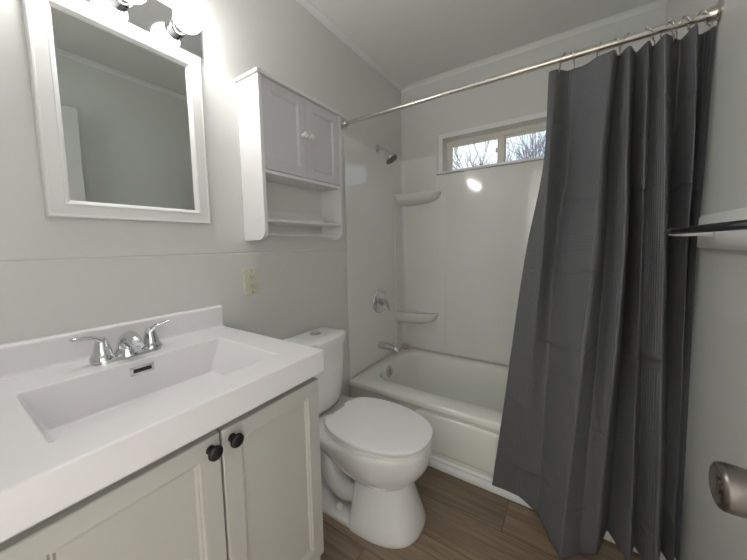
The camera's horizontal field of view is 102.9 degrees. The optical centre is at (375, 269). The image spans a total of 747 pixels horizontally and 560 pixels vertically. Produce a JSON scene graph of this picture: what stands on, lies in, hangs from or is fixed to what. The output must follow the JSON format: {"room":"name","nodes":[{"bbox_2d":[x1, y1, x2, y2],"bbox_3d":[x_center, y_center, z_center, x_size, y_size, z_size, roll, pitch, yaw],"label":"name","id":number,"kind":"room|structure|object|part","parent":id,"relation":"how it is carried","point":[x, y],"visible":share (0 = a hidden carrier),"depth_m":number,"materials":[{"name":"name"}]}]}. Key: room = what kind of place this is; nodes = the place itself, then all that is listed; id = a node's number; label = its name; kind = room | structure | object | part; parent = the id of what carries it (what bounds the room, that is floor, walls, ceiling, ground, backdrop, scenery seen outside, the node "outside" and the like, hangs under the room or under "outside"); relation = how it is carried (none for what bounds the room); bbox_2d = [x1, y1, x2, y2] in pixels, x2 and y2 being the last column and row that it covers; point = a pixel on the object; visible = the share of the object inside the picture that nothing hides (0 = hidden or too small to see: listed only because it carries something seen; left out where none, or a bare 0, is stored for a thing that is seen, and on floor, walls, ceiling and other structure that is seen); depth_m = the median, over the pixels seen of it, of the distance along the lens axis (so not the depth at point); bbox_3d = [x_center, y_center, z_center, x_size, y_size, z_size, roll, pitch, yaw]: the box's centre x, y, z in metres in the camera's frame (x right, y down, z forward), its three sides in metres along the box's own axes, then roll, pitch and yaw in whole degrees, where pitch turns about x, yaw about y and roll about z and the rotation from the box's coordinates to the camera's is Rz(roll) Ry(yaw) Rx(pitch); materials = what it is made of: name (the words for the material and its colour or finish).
{"room":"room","nodes":[
{"label":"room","id":0,"kind":"room"},
{"bbox_2d":[0,0,401,396],"bbox_3d":[-0.500,-0.116,1.429,0.100,2.408,2.480,2,6,33],"label":"wall","id":1,"kind":"structure","parent":0,"point":[58,275],"depth_m":1.14,"materials":[{"name":"paint"}]},
{"bbox_2d":[0,305,223,379],"bbox_3d":[-0.777,0.204,0.904,0.022,0.082,0.630,2,6,33],"label":"backsplash","id":2,"kind":"structure","parent":1,"relation":"attached to","point":[22,357],"depth_m":0.83,"materials":[{"name":"stone"}]},
{"bbox_2d":[21,0,210,223],"bbox_3d":[-0.742,-0.445,0.917,0.026,0.584,0.416,2,6,33],"label":"wall mirror","id":3,"kind":"object","parent":1,"relation":"attached to","point":[118,108],"visible":1,"depth_m":0.87,"materials":[{"name":"white mirror"}]},
{"bbox_3d":[-0.748,-0.445,0.921,0.010,0.504,0.336,2,6,33],"label":"glass","id":4,"kind":"part","parent":3,"relation":"part of","materials":[{"name":"grey mirror"}]},
{"bbox_2d":[82,0,202,59],"bbox_3d":[-0.707,-0.794,0.847,0.139,0.115,0.459,2,6,33],"label":"vanity light","id":5,"kind":"object","parent":1,"relation":"attached to","point":[180,26],"visible":1,"depth_m":0.94,"materials":[{"name":"silver metal"}]},
{"bbox_2d":[112,0,145,8],"bbox_3d":[-0.700,-0.793,0.839,0.118,0.080,0.080,2,6,33],"label":"socket","id":6,"kind":"object","parent":5,"relation":"attached to","point":[116,4],"depth_m":0.86,"materials":[{"name":"white metal"}]},
{"bbox_2d":[168,2,201,37],"bbox_3d":[-0.618,-0.805,0.964,0.118,0.080,0.080,2,6,33],"label":"bulb","id":7,"kind":"object","parent":5,"relation":"attached to","point":[184,21],"depth_m":0.94,"materials":[{"name":"white glass"}]},
{"bbox_2d":[243,267,258,294],"bbox_3d":[-0.536,0.049,1.281,0.010,0.114,0.070,2,6,33],"label":"wall outlet","id":8,"kind":"object","parent":1,"relation":"attached to","point":[250,275],"visible":1,"depth_m":1.27,"materials":[{"name":"beige plastic"}]},
{"bbox_2d":[248,273,255,288],"bbox_3d":[-0.533,0.050,1.279,0.003,0.067,0.033,2,6,33],"label":"receptacle","id":9,"kind":"object","parent":8,"relation":"attached to","point":[251,276],"depth_m":1.28,"materials":[{"name":"beige plastic"}]},
{"bbox_2d":[234,67,342,240],"bbox_3d":[-0.358,-0.462,1.386,0.162,0.646,0.507,2,6,33],"label":"upper cabinet","id":10,"kind":"object","parent":1,"relation":"attached to","point":[287,136],"visible":1,"depth_m":1.26,"materials":[{"name":"white laminate"}]},
{"bbox_3d":[-0.497,-0.436,1.197,0.136,0.632,0.015,2,6,33],"label":"panel","id":11,"kind":"part","parent":10,"relation":"part of","materials":[{"name":"white laminate"}]},
{"bbox_3d":[-0.384,-0.582,1.254,0.017,0.348,0.225,2,6,33],"label":"door","id":12,"kind":"part","parent":10,"relation":"part of","materials":[{"name":"grey paint"}]},
{"bbox_3d":[-0.386,-0.583,1.256,0.008,0.254,0.127,2,6,33],"label":"panel","id":13,"kind":"part","parent":10,"relation":"part of","materials":[{"name":"grey wood"}]},
{"bbox_3d":[-0.417,-0.252,1.446,0.012,0.048,0.457,2,6,33],"label":"rail","id":14,"kind":"part","parent":10,"relation":"part of","materials":[{"name":"white laminate"}]},
{"bbox_2d":[265,169,339,191],"bbox_3d":[-0.367,-0.411,1.398,0.136,0.013,0.457,2,6,33],"label":"shelf","id":15,"kind":"object","parent":10,"relation":"attached to","point":[280,176],"depth_m":1.37,"materials":[{"name":"white laminate"}]},
{"bbox_2d":[268,218,340,226],"bbox_3d":[-0.364,-0.220,1.414,0.136,0.012,0.457,2,6,33],"label":"shelf","id":16,"kind":"object","parent":10,"relation":"attached to","point":[276,221],"depth_m":1.41,"materials":[{"name":"white laminate"}]},
{"bbox_3d":[-0.259,-0.601,1.445,0.017,0.348,0.226,2,6,33],"label":"door","id":17,"kind":"part","parent":10,"relation":"part of","materials":[{"name":"grey paint"}]},
{"bbox_3d":[-0.261,-0.601,1.446,0.008,0.254,0.128,2,6,33],"label":"panel","id":18,"kind":"part","parent":10,"relation":"part of","materials":[{"name":"grey wood"}]},
{"bbox_3d":[-0.240,-0.474,1.591,0.136,0.632,0.015,2,6,33],"label":"panel","id":19,"kind":"part","parent":10,"relation":"part of","materials":[{"name":"white laminate"}]},
{"bbox_2d":[296,0,401,91],"bbox_3d":[-0.435,-1.306,1.342,0.026,0.026,2.360,2,6,33],"label":"trim","id":20,"kind":"structure","parent":1,"relation":"attached to","point":[306,4],"depth_m":1.74,"materials":[{"name":"white paint"}]},
{"bbox_2d":[378,341,398,352],"bbox_3d":[0.094,0.555,2.142,0.158,0.070,0.054,2,6,33],"label":"tub spout","id":21,"kind":"object","parent":1,"relation":"attached to","point":[382,345],"visible":1,"depth_m":2.13,"materials":[{"name":"silver metal"}]},
{"bbox_2d":[340,0,724,130],"bbox_3d":[0.442,-0.834,1.348,1.521,0.072,0.072,2,6,33],"label":"curtain rod","id":22,"kind":"object","parent":1,"relation":"attached to","point":[716,12],"visible":0.98,"depth_m":1.14,"materials":[{"name":"silver metal"}]},
{"bbox_2d":[558,52,565,73],"bbox_3d":[0.728,-0.808,1.164,0.023,0.075,0.042,2,6,33],"label":"curtain hook","id":23,"kind":"object","parent":22,"relation":"hanging from","point":[563,52],"visible":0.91,"depth_m":1.16,"materials":[{"name":"silver metal"}]},
{"bbox_2d":[614,36,620,57],"bbox_3d":[0.869,-0.802,1.073,0.023,0.075,0.042,2,6,33],"label":"curtain hook","id":24,"kind":"object","parent":22,"relation":"hanging from","point":[618,39],"visible":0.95,"depth_m":1.06,"materials":[{"name":"silver metal"}]},
{"bbox_2d":[645,26,654,47],"bbox_3d":[0.943,-0.800,1.025,0.029,0.075,0.042,2,6,33],"label":"curtain hook","id":25,"kind":"object","parent":22,"relation":"hanging from","point":[649,27],"visible":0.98,"depth_m":1.02,"materials":[{"name":"silver metal"}]},
{"bbox_2d":[670,19,674,41],"bbox_3d":[0.988,-0.798,0.996,0.018,0.075,0.042,2,6,33],"label":"curtain hook","id":26,"kind":"object","parent":22,"relation":"hanging from","point":[673,22],"visible":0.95,"depth_m":0.99,"materials":[{"name":"silver metal"}]},
{"bbox_2d":[492,24,716,559],"bbox_3d":[0.797,0.131,1.119,0.621,1.826,0.294,0,5,15],"label":"shower curtain","id":27,"kind":"object","parent":26,"relation":"hanging from","point":[593,434],"visible":1,"depth_m":1.08,"materials":[{"name":"grey fabric"}]},
{"bbox_2d":[675,15,683,41],"bbox_3d":[1.004,-0.797,0.985,0.017,0.075,0.042,2,6,33],"label":"curtain hook","id":28,"kind":"object","parent":22,"relation":"hanging from","point":[676,32],"visible":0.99,"depth_m":0.98,"materials":[{"name":"silver metal"}]},
{"bbox_2d":[683,14,690,30],"bbox_3d":[1.018,-0.797,0.977,0.023,0.075,0.042,2,6,33],"label":"curtain hook","id":29,"kind":"object","parent":22,"relation":"hanging from","point":[686,15],"visible":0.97,"depth_m":0.96,"materials":[{"name":"silver metal"}]},
{"bbox_2d":[701,9,710,32],"bbox_3d":[1.052,-0.795,0.955,0.029,0.075,0.042,2,6,33],"label":"curtain hook","id":30,"kind":"object","parent":22,"relation":"hanging from","point":[703,10],"visible":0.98,"depth_m":0.94,"materials":[{"name":"silver metal"}]},
{"bbox_2d":[320,466,642,559],"bbox_3d":[0.234,1.134,1.144,1.722,0.060,2.600,2,6,33],"label":"floor","id":31,"kind":"structure","parent":0,"point":[465,520],"depth_m":1.23,"materials":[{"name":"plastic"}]},
{"bbox_2d":[0,377,323,559],"bbox_3d":[-0.542,0.731,0.805,0.554,0.828,0.616,2,6,33],"label":"vanity cabinet","id":32,"kind":"object","parent":31,"relation":"on","point":[249,487],"visible":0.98,"depth_m":0.64,"materials":[{"name":"paint"}]},
{"bbox_3d":[-0.421,0.644,0.545,0.019,0.566,0.298,2,6,33],"label":"door","id":33,"kind":"part","parent":32,"relation":"part of","materials":[{"name":"paint"}]},
{"bbox_2d":[0,305,323,542],"bbox_3d":[-0.555,0.263,0.765,0.549,0.183,0.630,2,6,33],"label":"washbasin","id":34,"kind":"object","parent":32,"relation":"in","point":[71,428],"visible":0.99,"depth_m":0.69,"materials":[{"name":"ceramic"}]},
{"bbox_2d":[69,319,169,365],"bbox_3d":[-0.696,0.206,0.836,0.116,0.083,0.223,2,6,33],"label":"faucet","id":35,"kind":"object","parent":34,"relation":"on","point":[129,344],"visible":1,"depth_m":0.82,"materials":[{"name":"silver metal"}]},
{"bbox_3d":[-0.754,0.188,0.780,0.026,0.036,0.070,1,6,26],"label":"lever","id":36,"kind":"part","parent":35,"relation":"part of","materials":[{"name":"silver metal"}]},
{"bbox_3d":[-0.743,0.212,0.807,0.056,0.062,0.056,2,6,33],"label":"handle","id":37,"kind":"part","parent":35,"relation":"part of","materials":[{"name":"silver metal"}]},
{"bbox_3d":[-0.712,0.241,0.856,0.054,0.011,0.160,2,6,33],"label":"plate","id":38,"kind":"part","parent":35,"relation":"part of","materials":[{"name":"silver metal"}]},
{"bbox_3d":[-0.693,0.207,0.840,0.116,0.071,0.066,2,6,33],"label":"spout","id":39,"kind":"part","parent":35,"relation":"part of","materials":[{"name":"silver metal"}]},
{"bbox_3d":[-0.682,0.203,0.900,0.056,0.062,0.056,2,6,33],"label":"handle","id":40,"kind":"part","parent":35,"relation":"part of","materials":[{"name":"silver metal"}]},
{"bbox_3d":[-0.668,0.175,0.913,0.026,0.036,0.059,3,6,40],"label":"lever","id":41,"kind":"part","parent":35,"relation":"part of","materials":[{"name":"silver metal"}]},
{"bbox_3d":[-0.336,0.379,0.618,0.027,0.031,0.031,2,6,33],"label":"knob","id":42,"kind":"part","parent":32,"relation":"part of","materials":[{"name":"black metal"}]},
{"bbox_3d":[-0.310,0.375,0.657,0.027,0.031,0.031,2,6,33],"label":"knob","id":43,"kind":"part","parent":32,"relation":"part of","materials":[{"name":"black metal"}]},
{"bbox_3d":[-0.257,0.620,0.797,0.019,0.566,0.296,2,6,33],"label":"door","id":44,"kind":"part","parent":32,"relation":"part of","materials":[{"name":"paint"}]},
{"bbox_2d":[283,325,432,548],"bbox_3d":[-0.079,0.703,1.377,0.700,0.771,0.354,2,6,33],"label":"toilet","id":45,"kind":"object","parent":31,"relation":"on","point":[374,452],"visible":0.91,"depth_m":1.24,"materials":[{"name":"white ceramic"}]},
{"bbox_3d":[-0.288,0.344,1.479,0.216,0.045,0.313,2,6,33],"label":"tank lid","id":46,"kind":"part","parent":45,"relation":"part of","materials":[{"name":"white ceramic"}]},
{"bbox_3d":[-0.287,0.529,1.496,0.197,0.327,0.295,2,6,33],"label":"tank","id":47,"kind":"part","parent":45,"relation":"part of","materials":[{"name":"white ceramic"}]},
{"bbox_3d":[-0.058,0.805,1.374,0.652,0.202,0.352,2,6,33],"label":"bowl","id":48,"kind":"part","parent":45,"relation":"part of","materials":[{"name":"white ceramic"}]},
{"bbox_3d":[0.022,0.698,1.311,0.458,0.018,0.354,2,6,33],"label":"seat","id":49,"kind":"part","parent":45,"relation":"part of","materials":[{"name":"white plastic"}]},
{"bbox_3d":[0.022,0.679,1.309,0.458,0.018,0.354,2,6,33],"label":"lid","id":50,"kind":"part","parent":45,"relation":"part of","materials":[{"name":"white plastic"}]},
{"bbox_2d":[349,347,675,559],"bbox_3d":[0.665,0.865,1.795,1.516,0.350,0.753,2,6,33],"label":"bathtub","id":51,"kind":"object","parent":31,"relation":"on","point":[461,398],"visible":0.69,"depth_m":1.74,"materials":[{"name":"ceramic"}]},
{"bbox_3d":[0.096,0.722,2.113,0.020,0.078,0.078,2,6,33],"label":"overflow plate","id":52,"kind":"part","parent":51,"relation":"part of","materials":[{"name":"silver metal"}]},
{"bbox_2d":[349,347,508,431],"bbox_3d":[0.667,0.835,1.796,1.516,0.290,0.745,2,6,33],"label":"basin","id":53,"kind":"object","parent":51,"relation":"in","point":[453,393],"depth_m":2.03,"materials":[{"name":"ceramic"}]},
{"bbox_2d":[343,135,543,377],"bbox_3d":[0.656,-0.059,1.725,1.521,1.501,0.735,2,6,33],"label":"shower surround","id":54,"kind":"object","parent":51,"relation":"on","point":[447,252],"visible":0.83,"depth_m":2.13,"materials":[{"name":"white plastic"}]},
{"bbox_3d":[-0.013,-0.079,2.087,0.004,1.501,0.615,2,6,33],"label":"panel","id":55,"kind":"part","parent":54,"relation":"part of","materials":[{"name":"white plastic"}]},
{"bbox_2d":[373,289,390,312],"bbox_3d":[0.055,0.229,2.138,0.074,0.174,0.174,2,6,33],"label":"tub valve","id":56,"kind":"object","parent":54,"relation":"attached to","point":[380,301],"visible":1,"depth_m":2.12,"materials":[{"name":"silver metal"}]},
{"bbox_2d":[376,144,396,163],"bbox_3d":[0.076,-0.798,2.044,0.145,0.144,0.092,2,6,33],"label":"shower fixture","id":57,"kind":"object","parent":54,"relation":"attached to","point":[390,157],"visible":1,"depth_m":2.02,"materials":[{"name":"silver metal"}]},
{"bbox_3d":[0.308,-0.103,2.305,0.295,1.501,0.130,2,6,33],"label":"corner panel","id":58,"kind":"part","parent":54,"relation":"part of","materials":[{"name":"white plastic"}]},
{"bbox_2d":[396,310,438,323],"bbox_3d":[0.323,0.385,2.340,0.306,0.100,0.126,2,6,33],"label":"corner shelf","id":59,"kind":"object","parent":54,"relation":"attached to","point":[402,316],"depth_m":2.33,"materials":[{"name":"white plastic"}]},
{"bbox_2d":[395,191,440,206],"bbox_3d":[0.318,-0.540,2.259,0.326,0.085,0.116,2,6,33],"label":"corner shelf","id":60,"kind":"object","parent":54,"relation":"attached to","point":[418,198],"depth_m":2.25,"materials":[{"name":"white plastic"}]},
{"bbox_3d":[0.957,-0.012,1.971,1.042,1.355,0.004,2,6,33],"label":"panel","id":61,"kind":"part","parent":54,"relation":"part of","materials":[{"name":"white plastic"}]},
{"bbox_3d":[0.470,1.043,1.504,1.516,0.052,0.026,2,6,33],"label":"foot moulding","id":62,"kind":"part","parent":51,"relation":"part of","materials":[{"name":"white paint"}]},
{"bbox_2d":[308,0,655,86],"bbox_3d":[0.191,-1.334,0.931,1.722,0.080,2.600,2,6,33],"label":"ceiling","id":63,"kind":"structure","parent":0,"point":[413,41],"depth_m":1.66,"materials":[{"name":"white paint"}]},
{"bbox_2d":[401,5,666,365],"bbox_3d":[0.845,-0.197,2.101,1.622,2.408,0.120,2,6,33],"label":"wall","id":64,"kind":"structure","parent":0,"point":[422,124],"depth_m":1.97,"materials":[{"name":"paint"}]},
{"bbox_2d":[436,111,546,174],"bbox_3d":[0.862,-0.838,2.012,0.905,0.282,0.142,2,6,33],"label":"window","id":65,"kind":"structure","parent":64,"relation":"in","point":[533,123],"depth_m":2.05,"materials":[{"name":"white paint"}]},
{"bbox_3d":[0.722,-0.832,2.152,0.382,0.192,0.016,2,6,33],"label":"sash","id":66,"kind":"part","parent":65,"relation":"part of","materials":[{"name":"plastic"}]},
{"bbox_3d":[0.832,-0.700,1.974,0.905,0.016,0.024,2,6,33],"label":"sill","id":67,"kind":"part","parent":65,"relation":"part of","materials":[{"name":"white paint"}]},
{"bbox_3d":[0.887,-0.834,2.051,0.813,0.232,0.037,2,6,33],"label":"frame","id":68,"kind":"part","parent":65,"relation":"part of","materials":[{"name":"plastic"}]},
{"bbox_3d":[1.039,-0.822,1.966,0.421,0.192,0.014,2,6,33],"label":"sash","id":69,"kind":"part","parent":65,"relation":"part of","materials":[{"name":"glass"}]},
{"bbox_2d":[401,0,665,92],"bbox_3d":[0.827,-1.376,1.910,1.522,0.026,0.026,2,6,33],"label":"trim","id":70,"kind":"structure","parent":64,"relation":"attached to","point":[656,4],"depth_m":1.78,"materials":[{"name":"white paint"}]},
{"bbox_2d":[665,0,746,559],"bbox_3d":[0.893,-0.068,0.598,0.100,2.408,2.600,2,6,33],"label":"wall","id":71,"kind":"structure","parent":0,"point":[717,402],"depth_m":0.87,"materials":[{"name":"paint"}]},
{"bbox_2d":[664,207,746,249],"bbox_3d":[0.812,-0.095,0.675,0.120,0.106,0.765,2,6,33],"label":"towel bar","id":72,"kind":"object","parent":71,"relation":"attached to","point":[726,229],"visible":1,"depth_m":0.78,"materials":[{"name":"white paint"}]},
{"bbox_3d":[-0.462,0.006,0.003,1.522,2.408,0.120,2,6,33],"label":"wall","id":73,"kind":"structure","parent":0,"visible":0},
{"bbox_2d":[709,461,746,518],"bbox_3d":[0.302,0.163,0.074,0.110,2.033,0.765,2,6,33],"label":"door knob","id":74,"kind":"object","parent":73,"relation":"in","point":[727,482],"depth_m":0.36,"materials":[{"name":"grey metal"}]},
{"bbox_3d":[0.435,0.274,0.378,0.005,0.056,0.056,2,6,33],"label":"knob","id":75,"kind":"part","parent":74,"relation":"part of","materials":[{"name":"silver metal"}]},
{"bbox_3d":[0.465,0.275,0.359,0.068,0.066,0.066,2,6,33],"label":"knob","id":76,"kind":"part","parent":74,"relation":"part of","materials":[{"name":"silver metal"}]},
{"label":"outside","id":77,"kind":"structure","parent":0,"visible":0},
{"bbox_3d":[6.614,0.321,14.188,30.000,0.100,25.500,2,6,33],"label":"ground","id":78,"kind":"structure","parent":77,"visible":0},
{"bbox_2d":[453,141,532,168],"bbox_3d":[3.472,-1.920,9.602,3.957,5.276,3.235,4,7,44],"label":"bare tree","id":79,"kind":"object","parent":78,"relation":"on","point":[456,162],"visible":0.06,"depth_m":9.27,"materials":[{"name":"brown plant"}]},
{"bbox_2d":[492,131,545,162],"bbox_3d":[6.290,-3.229,12.430,5.498,7.329,4.340,1,5,24],"label":"bare tree","id":80,"kind":"object","parent":78,"relation":"on","point":[537,146],"visible":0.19,"depth_m":12.08,"materials":[{"name":"brown plant"}]}
]}

